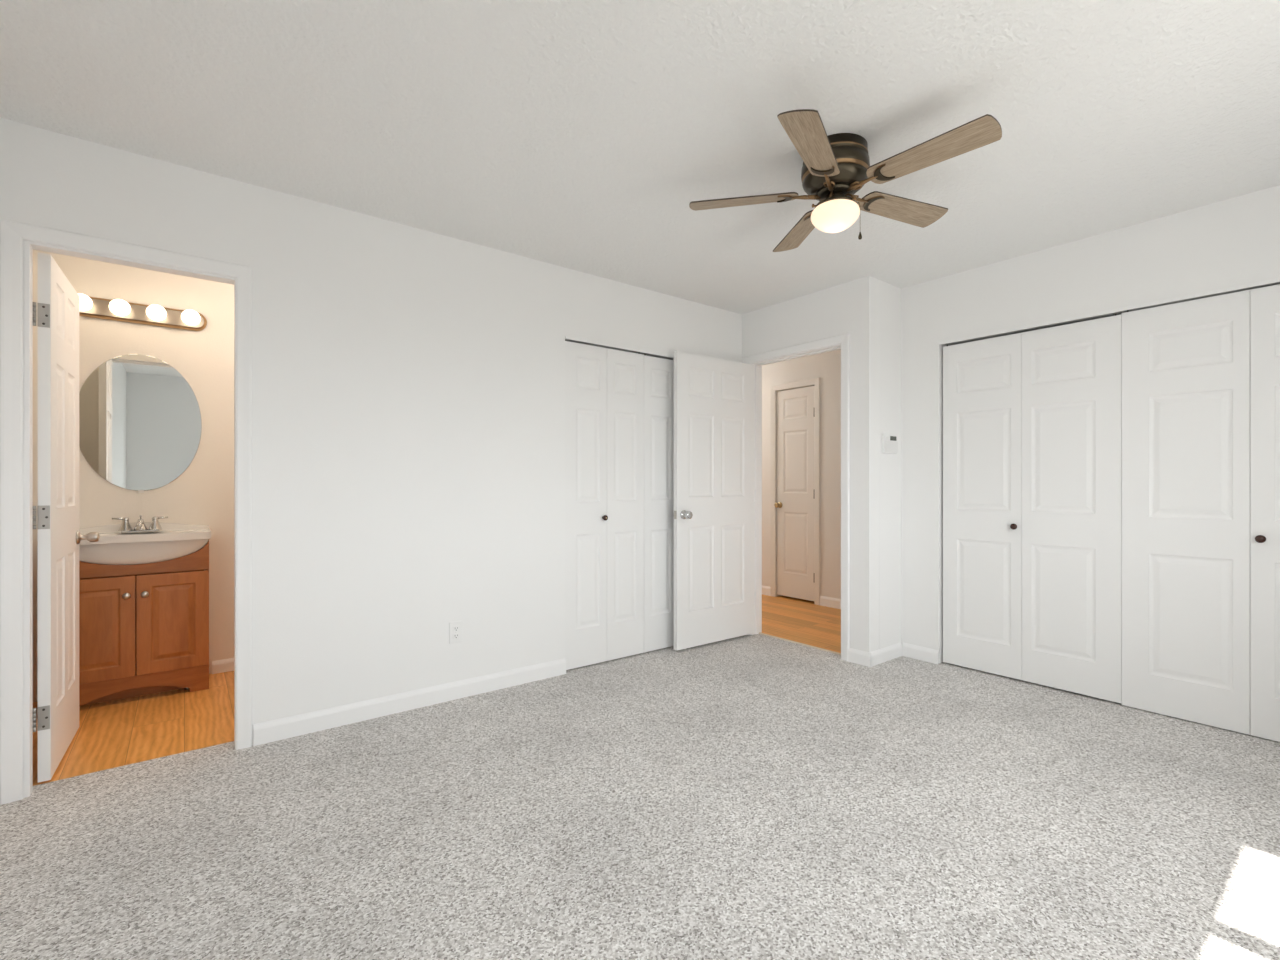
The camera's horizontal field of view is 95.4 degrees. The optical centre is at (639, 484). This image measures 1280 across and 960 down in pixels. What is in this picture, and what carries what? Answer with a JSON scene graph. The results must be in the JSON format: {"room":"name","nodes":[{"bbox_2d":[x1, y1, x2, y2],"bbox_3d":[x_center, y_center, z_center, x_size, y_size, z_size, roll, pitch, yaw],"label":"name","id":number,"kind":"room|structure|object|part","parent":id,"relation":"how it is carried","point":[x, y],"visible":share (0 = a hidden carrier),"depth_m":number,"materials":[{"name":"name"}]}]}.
{"room":"empty bedroom","nodes":[
{"label":"empty bedroom","id":0,"kind":"room"},
{"bbox_2d":[33,250,233,701],"bbox_3d":[-2.446,-0.087,3.654,2.450,2.440,0.100,0,0,-38],"label":"wall","id":1,"kind":"structure","parent":0,"point":[203,494],"depth_m":3.39,"materials":[{"name":"white paint"}]},
{"bbox_2d":[79,354,201,492],"bbox_3d":[-2.820,-0.347,3.291,0.549,0.782,0.010,0,0,-38],"label":"oval mirror","id":2,"kind":"object","parent":1,"relation":"attached to","point":[140,421],"visible":0.88,"depth_m":3.28,"materials":[{"name":"silver mirror"}]},
{"bbox_2d":[78,293,206,330],"bbox_3d":[-2.787,-0.965,3.236,0.612,0.110,0.137,0,0,-38],"label":"vanity light","id":3,"kind":"object","parent":1,"relation":"attached to","point":[92,307],"visible":0.89,"depth_m":3.25,"materials":[{"name":"brown metal"}]},
{"bbox_2d":[78,293,92,310],"bbox_3d":[-2.957,-0.965,3.081,0.090,0.090,0.102,0,0,-38],"label":"bulb","id":4,"kind":"object","parent":3,"relation":"attached to","point":[85,302],"depth_m":3.07,"materials":[{"name":"white glass"}]},
{"bbox_2d":[109,299,130,315],"bbox_3d":[-2.836,-0.965,3.176,0.090,0.090,0.102,0,0,-38],"label":"bulb","id":5,"kind":"object","parent":3,"relation":"attached to","point":[117,307],"depth_m":3.15,"materials":[{"name":"white glass"}]},
{"bbox_2d":[146,304,166,320],"bbox_3d":[-2.716,-0.965,3.270,0.090,0.090,0.102,0,0,-38],"label":"bulb","id":6,"kind":"object","parent":3,"relation":"attached to","point":[154,312],"depth_m":3.24,"materials":[{"name":"white glass"}]},
{"bbox_2d":[181,310,200,325],"bbox_3d":[-2.595,-0.965,3.364,0.090,0.090,0.102,0,0,-38],"label":"bulb","id":7,"kind":"object","parent":3,"relation":"attached to","point":[188,317],"depth_m":3.34,"materials":[{"name":"white glass"}]},
{"bbox_2d":[79,522,208,533],"bbox_3d":[-2.819,0.238,3.280,0.629,0.050,0.022,0,0,-38],"label":"backsplash","id":8,"kind":"structure","parent":1,"relation":"attached to","point":[114,528],"depth_m":3.29,"materials":[{"name":"white stone"}]},
{"bbox_2d":[212,658,233,673],"bbox_3d":[-2.045,1.096,3.895,1.320,0.075,0.014,0,0,-38],"label":"baseboard","id":9,"kind":"structure","parent":1,"relation":"attached to","point":[225,665],"depth_m":3.52,"materials":[{"name":"white paint"}]},
{"bbox_2d":[33,249,233,284],"bbox_3d":[-1.687,-0.087,2.683,2.250,2.440,0.005,0,0,-38],"label":"trim","id":10,"kind":"structure","parent":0,"point":[33,249],"depth_m":2.38,"materials":[{"name":"white paint"}]},
{"bbox_2d":[0,118,741,797],"bbox_3d":[-0.900,-0.087,3.221,4.414,2.440,0.115,0,0,-38],"label":"wall","id":11,"kind":"structure","parent":0,"point":[408,382],"depth_m":2.85,"materials":[{"name":"white paint"}]},
{"bbox_2d":[33,252,99,781],"bbox_3d":[-2.434,0.123,2.445,0.185,2.000,0.614,0,0,-36],"label":"door","id":12,"kind":"structure","parent":11,"relation":"in","point":[59,535],"depth_m":2.33,"materials":[{"name":"white paint"}]},
{"bbox_3d":[-2.537,0.240,2.677,0.075,0.062,0.062,0,0,-36],"label":"knob","id":13,"kind":"part","parent":12,"relation":"part of","materials":[{"name":"silver metal"}]},
{"bbox_2d":[0,219,251,804],"bbox_3d":[-1.994,0.095,2.315,0.746,2.077,0.068,0,0,-38],"label":"door frame","id":14,"kind":"structure","parent":11,"relation":"attached to","point":[12,233],"depth_m":2.11,"materials":[{"name":"white paint"}]},
{"bbox_2d":[253,659,565,745],"bbox_3d":[-1.063,1.088,3.012,1.566,0.090,0.014,0,0,-38],"label":"baseboard","id":15,"kind":"structure","parent":11,"relation":"attached to","point":[293,726],"depth_m":2.89,"materials":[{"name":"white paint"}]},
{"bbox_2d":[449,621,461,643],"bbox_3d":[-0.975,0.781,3.084,0.070,0.114,0.008,0,0,-38],"label":"wall outlet","id":16,"kind":"object","parent":11,"relation":"attached to","point":[455,628],"visible":1,"depth_m":3.08,"materials":[{"name":"white plastic"}]},
{"bbox_2d":[453,633,458,638],"bbox_3d":[-0.973,0.801,3.082,0.034,0.028,0.002,0,0,-38],"label":"receptacle","id":17,"kind":"object","parent":16,"relation":"attached to","point":[455,635],"depth_m":3.08,"materials":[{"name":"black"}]},
{"bbox_2d":[453,626,458,631],"bbox_3d":[-0.973,0.762,3.082,0.034,0.028,0.002,0,0,-38],"label":"receptacle","id":18,"kind":"object","parent":16,"relation":"attached to","point":[455,628],"depth_m":3.08,"materials":[{"name":"white plastic"}]},
{"bbox_2d":[565,339,643,669],"bbox_3d":[-0.215,0.120,3.707,0.615,2.007,0.067,0,0,-38],"label":"door","id":19,"kind":"structure","parent":11,"relation":"in","point":[604,387],"depth_m":3.70,"materials":[{"name":"white paint"}]},
{"bbox_2d":[565,336,673,357],"bbox_3d":[0.029,-0.886,3.871,1.212,0.014,0.006,0,0,-38],"label":"trim","id":20,"kind":"structure","parent":11,"relation":"attached to","point":[566,337],"depth_m":3.73,"materials":[{"name":"white paint"}]},
{"bbox_2d":[644,354,673,651],"bbox_3d":[0.256,0.121,4.076,0.577,2.004,0.067,0,0,-38],"label":"door","id":21,"kind":"structure","parent":11,"relation":"in","point":[658,372],"depth_m":3.98,"materials":[{"name":"white paint"}]},
{"bbox_2d":[0,594,1279,959],"bbox_3d":[-0.191,1.183,3.505,5.719,0.100,6.845,0,0,-38],"label":"floor","id":22,"kind":"structure","parent":0,"point":[756,796],"depth_m":1.94,"materials":[{"name":"grey carpet"}]},
{"bbox_2d":[79,541,208,705],"bbox_3d":[-2.716,0.716,3.148,0.613,0.834,0.358,0,0,-38],"label":"vanity cabinet","id":23,"kind":"object","parent":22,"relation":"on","point":[144,628],"visible":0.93,"depth_m":3.06,"materials":[{"name":"brown wood"}]},
{"bbox_3d":[-2.749,0.733,2.942,0.302,0.520,0.018,0,0,-38],"label":"cabinet door","id":24,"kind":"part","parent":23,"relation":"part of","materials":[{"name":"brown wood"}]},
{"bbox_3d":[-2.642,0.571,2.996,0.033,0.033,0.028,0,0,-38],"label":"knob","id":25,"kind":"part","parent":23,"relation":"part of","materials":[{"name":"silver metal"}]},
{"bbox_3d":[-2.639,0.391,3.051,0.613,0.154,0.018,0,0,-38],"label":"rail","id":26,"kind":"part","parent":23,"relation":"part of","materials":[{"name":"brown wood"}]},
{"bbox_3d":[-2.639,1.066,3.051,0.613,0.135,0.018,0,0,-38],"label":"board","id":27,"kind":"part","parent":23,"relation":"part of","materials":[{"name":"brown wood"}]},
{"bbox_2d":[79,522,210,564],"bbox_3d":[-2.714,0.315,3.146,0.629,0.204,0.364,0,0,-38],"label":"sink","id":28,"kind":"object","parent":23,"relation":"in","point":[173,541],"visible":0.79,"depth_m":3.07,"materials":[{"name":"white ceramic"}]},
{"bbox_2d":[112,515,167,532],"bbox_3d":[-2.755,0.215,3.211,0.185,0.095,0.163,0,0,3],"label":"faucet","id":29,"kind":"object","parent":28,"relation":"attached to","point":[155,526],"visible":1,"depth_m":3.19,"materials":[{"name":"silver metal"}]},
{"bbox_3d":[-2.819,0.214,3.172,0.088,0.073,0.062,0,0,-38],"label":"handle","id":30,"kind":"part","parent":29,"relation":"part of","materials":[{"name":"silver metal"}]},
{"bbox_3d":[-2.735,0.219,3.186,0.064,0.062,0.145,0,0,-38],"label":"spout","id":31,"kind":"part","parent":29,"relation":"part of","materials":[{"name":"silver metal"}]},
{"bbox_3d":[-2.760,0.257,3.218,0.160,0.012,0.052,0,0,-38],"label":"plate","id":32,"kind":"part","parent":29,"relation":"part of","materials":[{"name":"silver metal"}]},
{"bbox_3d":[-2.701,0.214,3.264,0.088,0.073,0.062,0,0,-38],"label":"handle","id":33,"kind":"part","parent":29,"relation":"part of","materials":[{"name":"silver metal"}]},
{"bbox_2d":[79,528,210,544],"bbox_3d":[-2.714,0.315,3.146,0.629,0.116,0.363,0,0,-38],"label":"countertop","id":34,"kind":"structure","parent":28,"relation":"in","point":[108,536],"depth_m":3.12,"materials":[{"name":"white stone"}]},
{"bbox_3d":[-2.586,0.571,3.041,0.033,0.033,0.028,0,0,-38],"label":"knob","id":35,"kind":"part","parent":23,"relation":"part of","materials":[{"name":"silver metal"}]},
{"bbox_3d":[-2.507,0.733,3.131,0.302,0.520,0.018,0,0,-38],"label":"cabinet door","id":36,"kind":"part","parent":23,"relation":"part of","materials":[{"name":"brown wood"}]},
{"bbox_2d":[759,632,840,654],"bbox_3d":[1.139,1.129,4.141,0.026,0.006,0.756,0,0,-38],"label":"threshold","id":37,"kind":"object","parent":22,"relation":"on","point":[759,632],"visible":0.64,"depth_m":4.13,"materials":[{"name":"beige wood"}]},
{"bbox_2d":[0,0,1279,313],"bbox_3d":[0.344,-1.367,2.781,5.830,0.120,5.045,0,0,-38],"label":"ceiling","id":38,"kind":"structure","parent":0,"point":[579,135],"depth_m":2.02,"materials":[{"name":"white paint"}]},
{"bbox_2d":[689,109,1001,251],"bbox_3d":[0.791,-1.133,2.259,1.101,0.348,1.076,0,0,-38],"label":"ceiling fan","id":39,"kind":"object","parent":38,"relation":"hanging from","point":[835,167],"visible":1,"depth_m":2.17,"materials":[{"name":"brown wood"}]},
{"bbox_3d":[0.416,-1.147,2.354,0.434,0.006,0.127,0,12,12],"label":"blade","id":40,"kind":"part","parent":39,"relation":"part of","materials":[{"name":"brown wood"}]},
{"bbox_3d":[0.727,-1.147,2.633,0.127,0.006,0.434,-12,1,-6],"label":"blade","id":41,"kind":"part","parent":39,"relation":"part of","materials":[{"name":"brown wood"}]},
{"bbox_3d":[0.586,-1.147,1.973,0.127,0.006,0.434,14,7,29],"label":"blade","id":42,"kind":"part","parent":39,"relation":"part of","materials":[{"name":"brown wood"}]},
{"bbox_3d":[0.764,-1.039,2.280,0.183,0.090,0.183,0,0,-38],"label":"lamp shade","id":43,"kind":"part","parent":39,"relation":"part of","materials":[{"name":"white glass"}]},
{"bbox_3d":[1.088,-1.147,2.424,0.434,0.006,0.127,0,-12,-24],"label":"blade","id":44,"kind":"part","parent":39,"relation":"part of","materials":[{"name":"brown wood"}]},
{"bbox_3d":[1.001,-1.147,2.016,0.127,0.006,0.434,16,-11,-41],"label":"blade","id":45,"kind":"part","parent":39,"relation":"part of","materials":[{"name":"brown wood"}]},
{"bbox_2d":[762,349,840,598],"bbox_3d":[1.214,-0.087,6.188,0.100,2.440,4.350,0,0,-38],"label":"wall","id":46,"kind":"structure","parent":0,"point":[826,366],"depth_m":5.47,"materials":[{"name":"white paint"}]},
{"bbox_2d":[762,585,770,595],"bbox_3d":[0.584,1.088,6.899,0.014,0.090,2.434,0,0,-38],"label":"baseboard","id":47,"kind":"structure","parent":46,"relation":"attached to","point":[766,590],"depth_m":5.97,"materials":[{"name":"white paint"}]},
{"bbox_2d":[774,386,813,600],"bbox_3d":[1.518,0.084,5.711,0.097,2.055,0.458,0,0,-38],"label":"door","id":48,"kind":"structure","parent":46,"relation":"in","point":[794,505],"depth_m":5.71,"materials":[{"name":"white paint"}]},
{"bbox_3d":[1.387,0.203,5.851,0.062,0.062,0.062,0,0,-38],"label":"knob","id":49,"kind":"part","parent":48,"relation":"part of","materials":[{"name":"gold metal"}]},
{"bbox_2d":[771,377,819,604],"bbox_3d":[1.514,0.061,5.710,0.016,2.145,0.583,0,0,-38],"label":"door frame","id":50,"kind":"structure","parent":46,"relation":"attached to","point":[815,381],"depth_m":5.53,"materials":[{"name":"white paint"}]},
{"bbox_2d":[820,596,840,608],"bbox_3d":[2.062,1.088,5.011,0.014,0.090,1.190,0,0,-38],"label":"baseboard","id":51,"kind":"structure","parent":46,"relation":"attached to","point":[824,601],"depth_m":5.38,"materials":[{"name":"white paint"}]},
{"bbox_2d":[742,276,878,652],"bbox_3d":[1.153,-0.087,4.086,0.115,2.440,1.052,0,0,-38],"label":"wall","id":52,"kind":"structure","parent":0,"point":[852,307],"depth_m":3.71,"materials":[{"name":"white paint"}]},
{"bbox_2d":[674,351,754,649],"bbox_3d":[0.548,0.106,4.155,0.781,2.018,0.145,0,0,-37],"label":"door","id":53,"kind":"structure","parent":52,"relation":"in","point":[714,398],"depth_m":4.13,"materials":[{"name":"white paint"}]},
{"bbox_3d":[0.317,0.203,3.929,0.062,0.062,0.065,0,0,-37],"label":"knob","id":54,"kind":"part","parent":53,"relation":"part of","materials":[{"name":"silver metal"}]},
{"bbox_2d":[744,333,848,660],"bbox_3d":[1.115,0.079,4.122,0.131,2.108,0.882,0,0,-38],"label":"door frame","id":55,"kind":"structure","parent":52,"relation":"attached to","point":[843,339],"depth_m":3.96,"materials":[{"name":"white paint"}]},
{"bbox_2d":[762,617,840,652],"bbox_3d":[0.308,1.182,5.574,0.446,0.100,4.200,0,0,-38],"label":"floor","id":56,"kind":"structure","parent":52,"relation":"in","point":[797,633],"depth_m":4.41,"materials":[{"name":"laminate"}]},
{"bbox_2d":[848,648,870,666],"bbox_3d":[1.387,1.091,3.682,0.014,0.085,0.155,0,0,-38],"label":"baseboard","id":57,"kind":"structure","parent":52,"relation":"attached to","point":[863,658],"depth_m":3.67,"materials":[{"name":"white paint"}]},
{"bbox_2d":[879,280,900,648],"bbox_3d":[1.643,-0.087,3.874,0.395,2.440,0.115,0,0,-38],"label":"wall","id":58,"kind":"structure","parent":0,"point":[889,295],"depth_m":3.79,"materials":[{"name":"white paint"}]},
{"bbox_2d":[870,643,901,666],"bbox_3d":[1.583,1.091,3.745,0.381,0.085,0.014,0,0,-38],"label":"baseboard","id":59,"kind":"structure","parent":58,"relation":"attached to","point":[894,651],"depth_m":3.73,"materials":[{"name":"white paint"}]},
{"bbox_2d":[882,433,897,453],"bbox_3d":[1.617,-0.267,3.766,0.168,0.124,0.022,0,0,-38],"label":"thermostat","id":60,"kind":"object","parent":58,"relation":"attached to","point":[889,441],"visible":1,"depth_m":3.75,"materials":[{"name":"white plastic"}]},
{"bbox_2d":[901,185,1279,663],"bbox_3d":[2.548,-0.087,2.937,0.115,2.440,2.475,0,0,-38],"label":"wall","id":61,"kind":"structure","parent":0,"point":[1235,241],"depth_m":3.32,"materials":[{"name":"white paint"}]},
{"bbox_2d":[902,643,938,663],"bbox_3d":[1.814,1.091,3.771,0.014,0.085,0.230,0,0,-38],"label":"baseboard","id":62,"kind":"structure","parent":61,"relation":"attached to","point":[908,650],"depth_m":3.76,"materials":[{"name":"white paint"}]},
{"bbox_2d":[943,314,1121,702],"bbox_3d":[2.193,0.118,3.337,0.066,2.007,0.892,0,0,-38],"label":"door","id":63,"kind":"structure","parent":61,"relation":"in","point":[1032,420],"depth_m":3.29,"materials":[{"name":"white paint"}]},
{"bbox_3d":[2.157,0.240,3.357,0.034,0.035,0.035,0,0,-38],"label":"knob","id":64,"kind":"part","parent":63,"relation":"part of","materials":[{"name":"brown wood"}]},
{"bbox_2d":[938,278,1279,344],"bbox_3d":[2.452,-0.893,2.962,0.006,0.016,1.829,0,0,-38],"label":"trim","id":65,"kind":"structure","parent":61,"relation":"attached to","point":[1276,279],"depth_m":2.95,"materials":[{"name":"white paint"}]},
{"bbox_2d":[1122,284,1279,741],"bbox_3d":[2.748,0.118,2.623,0.066,2.019,0.911,0,0,-38],"label":"door","id":66,"kind":"structure","parent":61,"relation":"in","point":[1201,377],"depth_m":2.75,"materials":[{"name":"white paint"}]},
{"bbox_3d":[2.757,0.240,2.586,0.034,0.035,0.035,0,0,-38],"label":"knob","id":67,"kind":"part","parent":66,"relation":"part of","materials":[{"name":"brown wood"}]}
]}

